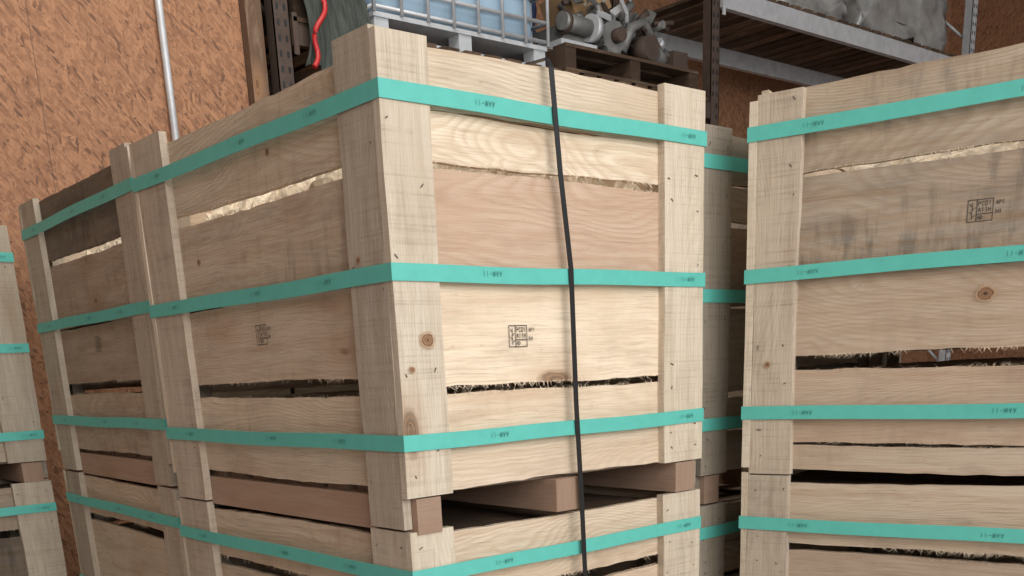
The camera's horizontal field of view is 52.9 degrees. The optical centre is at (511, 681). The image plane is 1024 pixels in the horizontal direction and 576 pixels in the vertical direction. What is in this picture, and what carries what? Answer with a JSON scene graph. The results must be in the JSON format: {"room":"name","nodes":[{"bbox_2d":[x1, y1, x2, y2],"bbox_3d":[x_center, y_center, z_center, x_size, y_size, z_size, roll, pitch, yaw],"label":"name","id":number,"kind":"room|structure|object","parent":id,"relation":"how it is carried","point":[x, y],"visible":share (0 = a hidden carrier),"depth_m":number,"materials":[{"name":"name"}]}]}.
{"room":"warehouse","nodes":[
{"label":"warehouse","id":0,"kind":"room"},
{"bbox_2d":[0,0,248,575],"bbox_3d":[-4.727,-2.499,2.854,8.630,6.500,0.100,-17,22,-38],"label":"wall partition","id":1,"kind":"structure","parent":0,"point":[80,80],"depth_m":5.09,"materials":[{"name":"brown wood"}]},
{"bbox_2d":[155,0,178,140],"bbox_3d":[-1.770,-3.348,5.179,0.060,6.500,0.048,-17,22,-38],"label":"conduit pipe","id":2,"kind":"object","parent":1,"relation":"attached to","point":[158,3],"visible":0.3,"depth_m":5.23,"materials":[{"name":"metal"}]},
{"bbox_2d":[302,0,951,362],"bbox_3d":[-1.843,-4.014,7.181,19.000,6.600,0.150,-17,22,-38],"label":"wall","id":3,"kind":"structure","parent":0,"point":[737,89],"depth_m":10.29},
{"bbox_2d":[926,0,1023,447],"bbox_3d":[9.652,-4.871,8.294,0.100,6.600,13.250,-17,22,-38],"label":"wall","id":4,"kind":"structure","parent":0,"point":[1000,23],"depth_m":12.16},
{"bbox_3d":[2.607,0.471,3.368,19.000,0.100,13.200,-17,22,-38],"label":"floor","id":5,"kind":"structure","parent":0,"visible":0},
{"bbox_2d":[0,478,66,575],"bbox_3d":[-2.911,-0.411,5.029,1.095,1.099,1.214,-17,22,-38],"label":"wooden crate","id":6,"kind":"object","parent":5,"relation":"on","point":[30,537],"visible":0.99,"depth_m":4.76,"materials":[{"name":"brown wood"}]},
{"bbox_2d":[0,225,47,482],"bbox_3d":[-2.958,-1.453,4.708,1.095,1.096,1.214,-17,22,-38],"label":"wooden crate","id":7,"kind":"object","parent":6,"relation":"on","point":[23,458],"visible":1,"depth_m":4.60,"materials":[{"name":"brown wood"}]},
{"bbox_2d":[63,469,187,575],"bbox_3d":[-1.145,-0.411,4.600,1.115,1.099,1.379,-15,21,-36],"label":"wooden crate","id":8,"kind":"object","parent":5,"relation":"on","point":[151,544],"visible":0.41,"depth_m":4.23,"materials":[{"name":"brown wood"}]},
{"bbox_2d":[18,143,358,487],"bbox_3d":[-1.192,-1.452,4.271,1.115,1.100,1.379,-15,21,-36],"label":"wooden crate","id":9,"kind":"object","parent":8,"relation":"on","point":[82,242],"visible":0.35,"depth_m":3.92,"materials":[{"name":"brown wood"}]},
{"bbox_2d":[238,0,269,105],"bbox_3d":[-1.421,-3.473,5.532,0.094,6.500,0.181,-17,22,-38],"label":"column","id":10,"kind":"structure","parent":5,"relation":"on","point":[250,13],"depth_m":5.49,"materials":[{"name":"brown wood"}]},
{"bbox_2d":[178,485,700,575],"bbox_3d":[-0.257,-0.094,3.512,1.115,1.098,1.379,-17,22,-38],"label":"wooden crate","id":11,"kind":"object","parent":5,"relation":"on","point":[630,532],"visible":0.79,"depth_m":3.01,"materials":[{"name":"brown wood"}]},
{"bbox_2d":[129,24,706,575],"bbox_3d":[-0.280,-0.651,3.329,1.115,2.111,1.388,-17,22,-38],"label":"wooden crate","id":12,"kind":"object","parent":11,"relation":"on","point":[379,221],"visible":1,"depth_m":2.69,"materials":[{"name":"brown wood"}]},
{"bbox_2d":[260,0,978,444],"bbox_3d":[1.296,-4.020,8.442,7.765,5.600,1.140,-17,22,-38],"label":"rack","id":13,"kind":"object","parent":5,"relation":"on","point":[778,40],"visible":0.13,"depth_m":8.64,"materials":[{"name":"metal"}]},
{"bbox_2d":[260,0,366,68],"bbox_3d":[-1.319,-4.186,5.953,0.492,0.910,0.904,-17,22,-38],"label":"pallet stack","id":14,"kind":"object","parent":13,"relation":"on","point":[297,6],"visible":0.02,"depth_m":5.63,"materials":[{"name":"brown wood"}]},
{"bbox_2d":[304,0,371,69],"bbox_3d":[-0.959,-3.636,5.653,0.500,0.738,0.053,-17,22,-38],"label":"tarp","id":15,"kind":"object","parent":13,"relation":"hanging from","point":[343,17],"visible":0.46,"depth_m":5.65,"materials":[{"name":"fabric"}]},
{"bbox_2d":[312,0,327,68],"bbox_3d":[-1.039,-3.494,5.555,0.135,0.352,0.052,-17,22,-38],"label":"hose","id":16,"kind":"object","parent":15,"relation":"attached to","point":[321,18],"visible":1,"depth_m":5.54,"materials":[{"name":"rubber"}]},
{"bbox_2d":[300,0,549,77],"bbox_3d":[-0.630,-4.513,6.554,1.406,1.120,1.046,-17,22,-38],"label":"tank","id":17,"kind":"object","parent":13,"relation":"on","point":[501,28],"visible":0.4,"depth_m":6.37,"materials":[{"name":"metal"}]},
{"bbox_2d":[522,42,698,88],"bbox_3d":[0.557,-4.371,7.553,1.360,0.164,0.953,-17,22,-38],"label":"wooden pallet","id":18,"kind":"object","parent":13,"relation":"on","point":[564,56],"visible":0.3,"depth_m":7.21,"materials":[{"name":"brown wood"}]},
{"bbox_2d":[531,2,536,33],"bbox_3d":[-0.039,-4.694,7.349,0.320,0.619,0.327,-17,22,-38],"label":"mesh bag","id":19,"kind":"object","parent":18,"relation":"on","point":[533,5],"visible":0.02,"depth_m":7.31,"materials":[{"name":"blue plastic"}]},
{"bbox_2d":[532,0,687,68],"bbox_3d":[0.613,-4.719,7.371,1.265,0.594,0.754,-17,22,-38],"label":"machine","id":20,"kind":"object","parent":18,"relation":"on","point":[588,23],"visible":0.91,"depth_m":7.16,"materials":[{"name":"metal"}]},
{"bbox_2d":[776,0,844,19],"bbox_3d":[2.282,-5.808,8.778,1.022,0.485,0.826,-17,22,-38],"label":"bundle","id":21,"kind":"object","parent":13,"relation":"on","point":[832,8],"visible":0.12,"depth_m":8.60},
{"bbox_2d":[837,0,950,50],"bbox_3d":[3.305,-6.380,9.572,1.626,1.022,0.935,-17,22,-38],"label":"bundle","id":22,"kind":"object","parent":13,"relation":"on","point":[918,21],"visible":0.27,"depth_m":9.34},
{"bbox_2d":[699,484,857,575],"bbox_3d":[0.569,-0.301,4.279,1.095,1.100,1.379,-17,22,-39],"label":"wooden crate","id":23,"kind":"object","parent":5,"relation":"on","point":[720,532],"visible":0.06,"depth_m":3.41,"materials":[{"name":"brown wood"}]},
{"bbox_2d":[612,124,868,503],"bbox_3d":[0.523,-1.341,3.959,1.095,1.096,1.379,-17,22,-39],"label":"wooden crate","id":24,"kind":"object","parent":23,"relation":"on","point":[726,156],"visible":0.03,"depth_m":3.20,"materials":[{"name":"brown wood"}]},
{"bbox_2d":[739,469,1023,575],"bbox_3d":[1.598,-0.169,3.349,1.379,1.098,1.115,9,21,34],"label":"wooden crate","id":25,"kind":"object","parent":5,"relation":"on","point":[803,522],"visible":0.94,"depth_m":3.01,"materials":[{"name":"brown wood"}]},
{"bbox_2d":[741,43,1023,475],"bbox_3d":[1.552,-1.190,3.035,1.379,1.047,1.115,9,21,34],"label":"wooden crate","id":26,"kind":"object","parent":25,"relation":"on","point":[918,246],"visible":1,"depth_m":2.78,"materials":[{"name":"brown wood"}]}
]}

